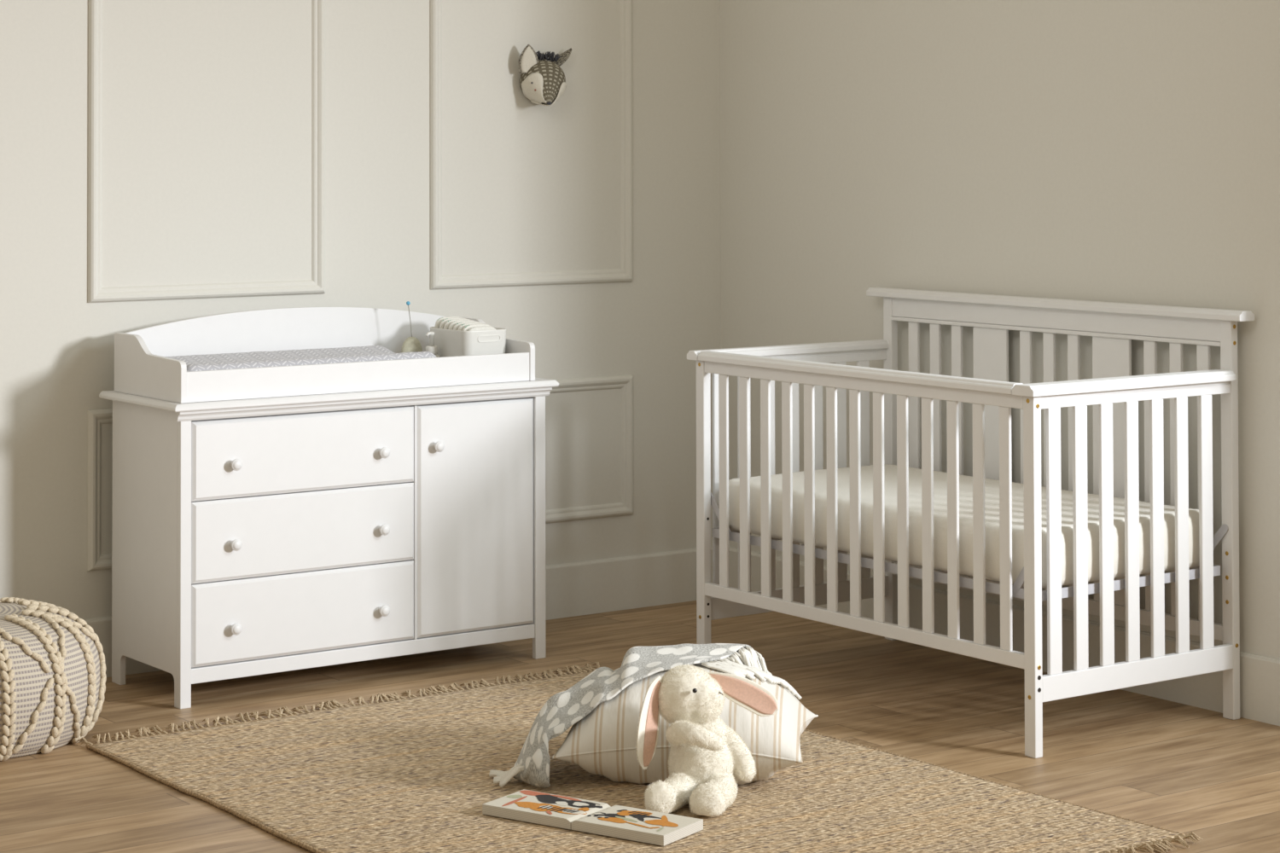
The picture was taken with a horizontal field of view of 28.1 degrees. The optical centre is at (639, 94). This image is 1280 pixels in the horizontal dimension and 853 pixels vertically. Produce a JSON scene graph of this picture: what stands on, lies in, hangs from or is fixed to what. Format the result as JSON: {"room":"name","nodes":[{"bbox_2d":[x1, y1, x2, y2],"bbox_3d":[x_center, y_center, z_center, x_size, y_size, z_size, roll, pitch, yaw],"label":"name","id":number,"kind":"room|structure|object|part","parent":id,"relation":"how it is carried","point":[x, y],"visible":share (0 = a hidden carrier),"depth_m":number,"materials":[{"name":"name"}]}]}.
{"room":"children's room","nodes":[
{"label":"children's room","id":0,"kind":"room"},
{"bbox_2d":[0,0,721,619],"bbox_3d":[-1.585,0.282,7.338,4.720,2.750,0.120,1,-2,-36],"label":"wall","id":1,"kind":"structure","parent":0,"point":[206,139],"depth_m":7.80,"materials":[{"name":"paint"}]},
{"bbox_2d":[87,408,112,571],"bbox_3d":[-1.253,1.128,7.472,0.758,0.453,0.017,1,-2,-36],"label":"trim","id":2,"kind":"structure","parent":1,"relation":"attached to","point":[96,561],"depth_m":7.26,"materials":[{"name":"paint"}]},
{"bbox_2d":[87,0,325,302],"bbox_3d":[-1.256,-0.082,7.498,0.758,1.357,0.017,1,-2,-36],"label":"trim","id":3,"kind":"structure","parent":1,"relation":"attached to","point":[317,285],"depth_m":7.45,"materials":[{"name":"paint"}]},
{"bbox_2d":[83,546,712,677],"bbox_3d":[-1.592,1.570,7.220,4.600,0.169,0.014,1,-2,-36],"label":"baseboard","id":4,"kind":"structure","parent":1,"relation":"attached to","point":[611,584],"depth_m":8.29,"materials":[{"name":"paint"}]},
{"bbox_2d":[430,0,632,289],"bbox_3d":[-0.336,-0.070,8.159,0.764,1.357,0.017,1,-2,-36],"label":"trim","id":5,"kind":"structure","parent":1,"relation":"attached to","point":[438,281],"depth_m":8.12,"materials":[{"name":"paint"}]},
{"bbox_2d":[517,44,571,105],"bbox_3d":[-0.284,-0.059,8.125,0.210,0.197,0.131,1,-2,-36],"label":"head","id":6,"kind":"object","parent":1,"relation":"attached to","point":[542,82],"visible":1,"depth_m":8.09},
{"bbox_2d":[545,375,633,523],"bbox_3d":[-0.333,1.140,8.133,0.764,0.453,0.017,1,-2,-36],"label":"trim","id":7,"kind":"structure","parent":1,"relation":"attached to","point":[623,382],"depth_m":8.31,"materials":[{"name":"paint"}]},
{"bbox_2d":[0,600,1279,852],"bbox_3d":[0.924,1.620,4.059,9.000,0.080,8.320,1,-2,-36],"label":"floor","id":8,"kind":"structure","parent":0,"point":[1180,768],"depth_m":6.58,"materials":[{"name":"brown wood"}]},
{"bbox_2d":[0,597,106,761],"bbox_3d":[-1.709,1.474,6.520,0.683,0.334,0.684,-1,-2,41],"label":"pouf","id":9,"kind":"object","parent":8,"relation":"on","point":[53,677],"visible":1,"depth_m":6.35,"materials":[{"name":"fabric"}]},
{"bbox_3d":[-1.589,1.470,6.309,0.047,0.329,0.201,1,-2,-36],"label":"braided cord","id":10,"kind":"part","parent":9,"relation":"part of","materials":[{"name":"beige fabric"}]},
{"bbox_3d":[-1.606,1.478,6.742,0.190,0.332,0.116,1,-2,-36],"label":"braided cord","id":11,"kind":"part","parent":9,"relation":"part of","materials":[{"name":"beige fabric"}]},
{"bbox_3d":[-1.530,1.373,6.318,0.148,0.110,0.031,0,-1,9],"label":"braided cord","id":12,"kind":"part","parent":9,"relation":"part of","materials":[{"name":"beige fabric"}]},
{"bbox_3d":[-1.497,1.535,6.281,0.124,0.192,0.038,0,-1,-23],"label":"braided cord","id":13,"kind":"part","parent":9,"relation":"part of","materials":[{"name":"beige fabric"}]},
{"bbox_3d":[-1.507,1.472,6.387,0.096,0.330,0.193,1,-2,-36],"label":"braided cord","id":14,"kind":"part","parent":9,"relation":"part of","materials":[{"name":"beige fabric"}]},
{"bbox_3d":[-1.526,1.475,6.683,0.203,0.331,0.051,1,-2,-36],"label":"braided cord","id":15,"kind":"part","parent":9,"relation":"part of","materials":[{"name":"beige fabric"}]},
{"bbox_3d":[-1.458,1.372,6.416,0.035,0.105,0.150,0,-1,-25],"label":"braided cord","id":16,"kind":"part","parent":9,"relation":"part of","materials":[{"name":"beige fabric"}]},
{"bbox_3d":[-1.470,1.473,6.481,0.148,0.331,0.167,1,-2,-36],"label":"braided cord","id":17,"kind":"part","parent":9,"relation":"part of","materials":[{"name":"beige fabric"}]},
{"bbox_3d":[-1.468,1.378,6.653,0.152,0.102,0.035,0,-1,13],"label":"braided cord","id":18,"kind":"part","parent":9,"relation":"part of","materials":[{"name":"beige fabric"}]},
{"bbox_3d":[-1.472,1.475,6.580,0.188,0.331,0.112,1,-2,-36],"label":"braided cord","id":19,"kind":"part","parent":9,"relation":"part of","materials":[{"name":"beige fabric"}]},
{"bbox_3d":[-1.414,1.535,6.399,0.035,0.197,0.119,0,-1,4],"label":"braided cord","id":20,"kind":"part","parent":9,"relation":"part of","materials":[{"name":"beige fabric"}]},
{"bbox_3d":[-1.436,1.376,6.537,0.151,0.110,0.029,1,-2,-42],"label":"braided cord","id":21,"kind":"part","parent":9,"relation":"part of","materials":[{"name":"beige fabric"}]},
{"bbox_3d":[-1.390,1.540,6.537,0.036,0.193,0.126,-1,-1,17],"label":"braided cord","id":22,"kind":"part","parent":9,"relation":"part of","materials":[{"name":"beige fabric"}]},
{"bbox_2d":[98,378,558,709],"bbox_3d":[-0.880,1.248,7.374,1.230,0.816,0.495,1,-2,-36],"label":"dresser","id":23,"kind":"object","parent":8,"relation":"on","point":[252,537],"visible":0.99,"depth_m":7.13,"materials":[{"name":"white paint"}]},
{"bbox_3d":[-1.357,1.252,7.047,0.017,0.796,0.420,1,-2,-36],"label":"panel","id":24,"kind":"part","parent":23,"relation":"part of","materials":[{"name":"white paint"}]},
{"bbox_3d":[-1.094,1.447,6.929,0.032,0.032,0.030,1,-2,-36],"label":"knob","id":25,"kind":"part","parent":23,"relation":"part of","materials":[{"name":"white paint"}]},
{"bbox_3d":[-1.095,1.220,6.934,0.032,0.032,0.030,1,-2,-36],"label":"knob","id":26,"kind":"part","parent":23,"relation":"part of","materials":[{"name":"white paint"}]},
{"bbox_3d":[-1.095,1.004,6.939,0.032,0.032,0.030,1,-2,-36],"label":"knob","id":27,"kind":"part","parent":23,"relation":"part of","materials":[{"name":"white paint"}]},
{"bbox_3d":[-0.925,1.434,7.083,0.692,0.221,0.022,1,-2,-36],"label":"drawer","id":28,"kind":"part","parent":23,"relation":"part of","materials":[{"name":"white paint"}]},
{"bbox_3d":[-0.926,1.211,7.088,0.692,0.218,0.022,1,-2,-36],"label":"drawer","id":29,"kind":"part","parent":23,"relation":"part of","materials":[{"name":"white paint"}]},
{"bbox_3d":[-0.926,0.993,7.092,0.692,0.213,0.022,1,-2,-36],"label":"drawer","id":30,"kind":"part","parent":23,"relation":"part of","materials":[{"name":"white paint"}]},
{"bbox_2d":[114,307,535,403],"bbox_3d":[-0.895,0.733,7.378,1.136,0.214,0.432,1,-2,-36],"label":"topper","id":31,"kind":"object","parent":23,"relation":"on","point":[142,368],"visible":0.86,"depth_m":7.34,"materials":[{"name":"white wood"}]},
{"bbox_3d":[-1.350,0.751,7.051,0.017,0.165,0.432,1,-2,-36],"label":"panel","id":32,"kind":"part","parent":31,"relation":"part of","materials":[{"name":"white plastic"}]},
{"bbox_3d":[-1.016,0.737,7.545,1.101,0.214,0.017,1,-2,-36],"label":"panel","id":33,"kind":"part","parent":31,"relation":"part of","materials":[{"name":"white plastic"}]},
{"bbox_2d":[164,345,436,372],"bbox_3d":[-1.001,0.786,7.302,0.818,0.089,0.366,1,-2,-36],"label":"changing pad","id":34,"kind":"object","parent":31,"relation":"in","point":[289,357],"visible":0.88,"depth_m":7.29,"materials":[{"name":"fabric"}]},
{"bbox_3d":[-0.776,0.795,7.210,1.101,0.082,0.016,1,-2,-36],"label":"panel","id":35,"kind":"part","parent":31,"relation":"part of","materials":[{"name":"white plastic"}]},
{"bbox_2d":[401,301,422,352],"bbox_3d":[-0.680,0.727,7.633,0.067,0.220,0.028,0,-1,-7],"label":"monitor","id":36,"kind":"object","parent":31,"relation":"on","point":[411,344],"visible":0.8,"depth_m":7.62,"materials":[{"name":"beige plastic"}]},
{"bbox_2d":[425,331,439,357],"bbox_3d":[-0.618,0.770,7.596,0.050,0.132,0.050,1,-2,-36],"label":"pump bottle","id":37,"kind":"object","parent":31,"relation":"on","point":[433,349],"visible":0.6,"depth_m":7.59,"materials":[{"name":"white plastic"}]},
{"bbox_2d":[430,326,506,357],"bbox_3d":[-0.513,0.767,7.635,0.155,0.139,0.221,1,-2,-36],"label":"storage bin","id":38,"kind":"object","parent":31,"relation":"on","point":[449,342],"visible":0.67,"depth_m":7.55,"materials":[{"name":"white plastic"}]},
{"bbox_2d":[435,316,459,328],"bbox_3d":[-0.568,0.742,7.689,0.112,0.149,0.022,1,-2,-36],"label":"diaper","id":39,"kind":"object","parent":38,"relation":"in","point":[439,321],"visible":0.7,"depth_m":7.66,"materials":[{"name":"fabric"}]},
{"bbox_2d":[439,317,465,328],"bbox_3d":[-0.553,0.743,7.673,0.112,0.147,0.022,1,-2,-36],"label":"diaper","id":40,"kind":"object","parent":38,"relation":"in","point":[443,322],"visible":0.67,"depth_m":7.65,"materials":[{"name":"fabric"}]},
{"bbox_2d":[443,319,469,329],"bbox_3d":[-0.539,0.744,7.657,0.112,0.144,0.022,1,-2,-36],"label":"diaper","id":41,"kind":"object","parent":38,"relation":"in","point":[447,323],"visible":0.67,"depth_m":7.63,"materials":[{"name":"fabric"}]},
{"bbox_2d":[448,320,475,330],"bbox_3d":[-0.524,0.745,7.641,0.112,0.141,0.022,1,-2,-36],"label":"diaper","id":42,"kind":"object","parent":38,"relation":"in","point":[452,324],"visible":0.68,"depth_m":7.62,"materials":[{"name":"fabric"}]},
{"bbox_2d":[453,321,479,330],"bbox_3d":[-0.509,0.746,7.625,0.112,0.139,0.022,1,-2,-36],"label":"diaper","id":43,"kind":"object","parent":38,"relation":"in","point":[456,326],"visible":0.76,"depth_m":7.60,"materials":[{"name":"fabric"}]},
{"bbox_2d":[457,322,482,331],"bbox_3d":[-0.495,0.747,7.609,0.112,0.136,0.022,1,-2,-36],"label":"diaper","id":44,"kind":"object","parent":38,"relation":"in","point":[461,328],"visible":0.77,"depth_m":7.59,"materials":[{"name":"fabric"}]},
{"bbox_2d":[462,323,491,331],"bbox_3d":[-0.480,0.748,7.593,0.112,0.134,0.022,1,-2,-36],"label":"diaper","id":45,"kind":"object","parent":38,"relation":"in","point":[467,328],"visible":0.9,"depth_m":7.58,"materials":[{"name":"fabric"}]},
{"bbox_2d":[468,325,495,331],"bbox_3d":[-0.466,0.751,7.577,0.112,0.127,0.022,1,-2,-36],"label":"diaper","id":46,"kind":"object","parent":38,"relation":"in","point":[483,328],"visible":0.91,"depth_m":7.57,"materials":[{"name":"fabric"}]},
{"bbox_3d":[-0.441,0.763,7.704,0.017,0.165,0.432,1,-2,-36],"label":"panel","id":47,"kind":"part","parent":31,"relation":"part of","materials":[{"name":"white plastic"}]},
{"bbox_3d":[-0.762,1.570,7.201,1.104,0.040,0.019,1,-2,-36],"label":"rail","id":48,"kind":"part","parent":23,"relation":"part of","materials":[{"name":"white paint"}]},
{"bbox_3d":[-0.749,0.869,7.199,1.194,0.028,0.018,1,-2,-36],"label":"crown moulding","id":49,"kind":"part","parent":23,"relation":"part of","materials":[{"name":"white paint"}]},
{"bbox_3d":[-0.720,1.452,7.198,0.032,0.032,0.030,1,-2,-36],"label":"knob","id":50,"kind":"part","parent":23,"relation":"part of","materials":[{"name":"white paint"}]},
{"bbox_3d":[-0.720,1.225,7.203,0.032,0.032,0.030,1,-2,-36],"label":"knob","id":51,"kind":"part","parent":23,"relation":"part of","materials":[{"name":"white paint"}]},
{"bbox_3d":[-0.721,1.009,7.208,0.032,0.032,0.030,1,-2,-36],"label":"knob","id":52,"kind":"part","parent":23,"relation":"part of","materials":[{"name":"white paint"}]},
{"bbox_3d":[-0.576,1.006,7.312,0.032,0.032,0.030,1,-2,-36],"label":"knob","id":53,"kind":"part","parent":23,"relation":"part of","materials":[{"name":"white paint"}]},
{"bbox_3d":[-0.476,1.221,7.410,0.396,0.658,0.022,1,-2,-36],"label":"door","id":54,"kind":"part","parent":23,"relation":"part of","materials":[{"name":"white paint"}]},
{"bbox_2d":[78,662,1202,852],"bbox_3d":[-0.102,1.611,5.974,1.603,0.024,2.351,1,-2,-36],"label":"rug","id":55,"kind":"object","parent":8,"relation":"on","point":[397,774],"visible":0.78,"depth_m":5.93,"materials":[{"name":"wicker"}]},
{"bbox_2d":[482,789,703,846],"bbox_3d":[-0.107,1.593,5.648,0.483,0.024,0.158,-1,-1,33],"label":"picture book","id":56,"kind":"object","parent":55,"relation":"on","point":[639,825],"visible":1,"depth_m":5.62,"materials":[{"name":"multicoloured paper"}]},
{"bbox_2d":[552,663,818,785],"bbox_3d":[0.117,1.490,6.130,0.611,0.249,0.435,0,-1,5],"label":"cushion","id":57,"kind":"object","parent":55,"relation":"on","point":[603,742],"visible":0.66,"depth_m":5.95,"materials":[{"name":"fabric"}]},
{"bbox_2d":[488,643,802,788],"bbox_3d":[-0.003,1.475,6.198,0.782,0.285,0.412,0,-1,-18],"label":"blanket","id":58,"kind":"object","parent":57,"relation":"on","point":[561,711],"visible":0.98,"depth_m":6.08,"materials":[{"name":"grey fabric"}]},
{"bbox_2d":[635,664,778,816],"bbox_3d":[0.139,1.453,5.788,0.263,0.302,0.277,-1,-1,27],"label":"rabbit","id":59,"kind":"object","parent":55,"relation":"on","point":[707,757],"visible":1,"depth_m":5.79},
{"bbox_2d":[686,287,1254,758],"bbox_3d":[0.862,1.111,7.062,0.773,1.068,1.484,1,-2,-36],"label":"crib","id":60,"kind":"object","parent":8,"relation":"on","point":[1114,394],"visible":0.91,"depth_m":6.74,"materials":[{"name":"white paint"}]},
{"bbox_3d":[0.183,1.211,7.392,0.027,0.885,0.038,1,-2,-36],"label":"leg","id":61,"kind":"part","parent":60,"relation":"part of","materials":[{"name":"white paint"}]},
{"bbox_3d":[0.447,0.759,7.613,0.734,0.026,0.049,1,-2,-36],"label":"cap rail","id":62,"kind":"part","parent":60,"relation":"part of","materials":[{"name":"white paint"}]},
{"bbox_3d":[0.470,1.493,7.603,0.692,0.062,0.020,1,-2,-36],"label":"rail","id":63,"kind":"part","parent":60,"relation":"part of","materials":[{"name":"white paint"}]},
{"bbox_3d":[0.468,0.794,7.619,0.692,0.024,0.016,1,-2,-36],"label":"rail","id":64,"kind":"part","parent":60,"relation":"part of","materials":[{"name":"white paint"}]},
{"bbox_3d":[0.563,0.743,6.870,0.052,0.026,1.286,1,-2,-36],"label":"cap rail","id":65,"kind":"part","parent":60,"relation":"part of","materials":[{"name":"white paint"}]},
{"bbox_3d":[0.573,0.773,6.856,0.020,0.034,1.302,1,-2,-36],"label":"rail","id":66,"kind":"part","parent":60,"relation":"part of","materials":[{"name":"white paint"}]},
{"bbox_3d":[0.574,1.412,6.842,0.020,0.036,1.306,1,-2,-36],"label":"rail","id":67,"kind":"part","parent":60,"relation":"part of","materials":[{"name":"white paint"}]},
{"bbox_3d":[0.766,1.141,7.812,0.027,1.042,0.038,1,-2,-36],"label":"leg","id":68,"kind":"part","parent":60,"relation":"part of","materials":[{"name":"white paint"}]},
{"bbox_2d":[728,464,1199,588],"bbox_3d":[0.864,1.169,7.044,0.651,0.148,1.305,1,-2,-36],"label":"mattress","id":69,"kind":"object","parent":60,"relation":"in","point":[992,486],"visible":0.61,"depth_m":6.77,"materials":[{"name":"white fabric"}]},
{"bbox_3d":[1.023,1.047,7.455,0.012,0.733,0.140,1,-2,-36],"label":"panel","id":70,"kind":"part","parent":60,"relation":"part of","materials":[{"name":"white paint"}]},
{"bbox_3d":[0.967,1.186,6.303,0.027,0.885,0.038,1,-2,-36],"label":"leg","id":71,"kind":"part","parent":60,"relation":"part of","materials":[{"name":"white paint"}]},
{"bbox_3d":[1.155,0.671,7.276,0.025,0.012,1.306,1,-2,-36],"label":"headboard rail","id":72,"kind":"part","parent":60,"relation":"part of","materials":[{"name":"white paint"}]},
{"bbox_3d":[1.156,0.636,7.278,0.018,0.059,1.306,1,-2,-36],"label":"headboard rail","id":73,"kind":"part","parent":60,"relation":"part of","materials":[{"name":"white paint"}]},
{"bbox_3d":[1.157,1.429,7.260,0.020,0.040,1.306,1,-2,-36],"label":"headboard rail","id":74,"kind":"part","parent":60,"relation":"part of","materials":[{"name":"white paint"}]},
{"bbox_3d":[1.303,1.038,7.065,0.012,0.733,0.140,1,-2,-36],"label":"panel","id":75,"kind":"part","parent":60,"relation":"part of","materials":[{"name":"white paint"}]},
{"bbox_3d":[1.238,0.734,6.512,0.734,0.026,0.076,1,-2,-36],"label":"cap rail","id":76,"kind":"part","parent":60,"relation":"part of","materials":[{"name":"white paint"}]},
{"bbox_3d":[1.261,0.768,6.515,0.692,0.024,0.016,1,-2,-36],"label":"rail","id":77,"kind":"part","parent":60,"relation":"part of","materials":[{"name":"white paint"}]},
{"bbox_3d":[1.263,1.467,6.499,0.692,0.062,0.020,1,-2,-36],"label":"rail","id":78,"kind":"part","parent":60,"relation":"part of","materials":[{"name":"white paint"}]},
{"bbox_3d":[1.549,1.115,6.723,0.027,1.042,0.038,1,-2,-36],"label":"leg","id":79,"kind":"part","parent":60,"relation":"part of","materials":[{"name":"white paint"}]},
{"bbox_2d":[719,0,1279,659],"bbox_3d":[1.068,0.281,7.587,0.120,2.750,2.570,1,-2,-36],"label":"wall","id":80,"kind":"structure","parent":0,"point":[1118,151],"depth_m":7.43,"materials":[{"name":"paint"}]},
{"bbox_2d":[728,546,1279,726],"bbox_3d":[1.020,1.570,7.514,0.014,0.169,2.556,1,-2,-36],"label":"baseboard","id":81,"kind":"structure","parent":80,"relation":"attached to","point":[1259,675],"depth_m":7.15,"materials":[{"name":"paint"}]}
]}

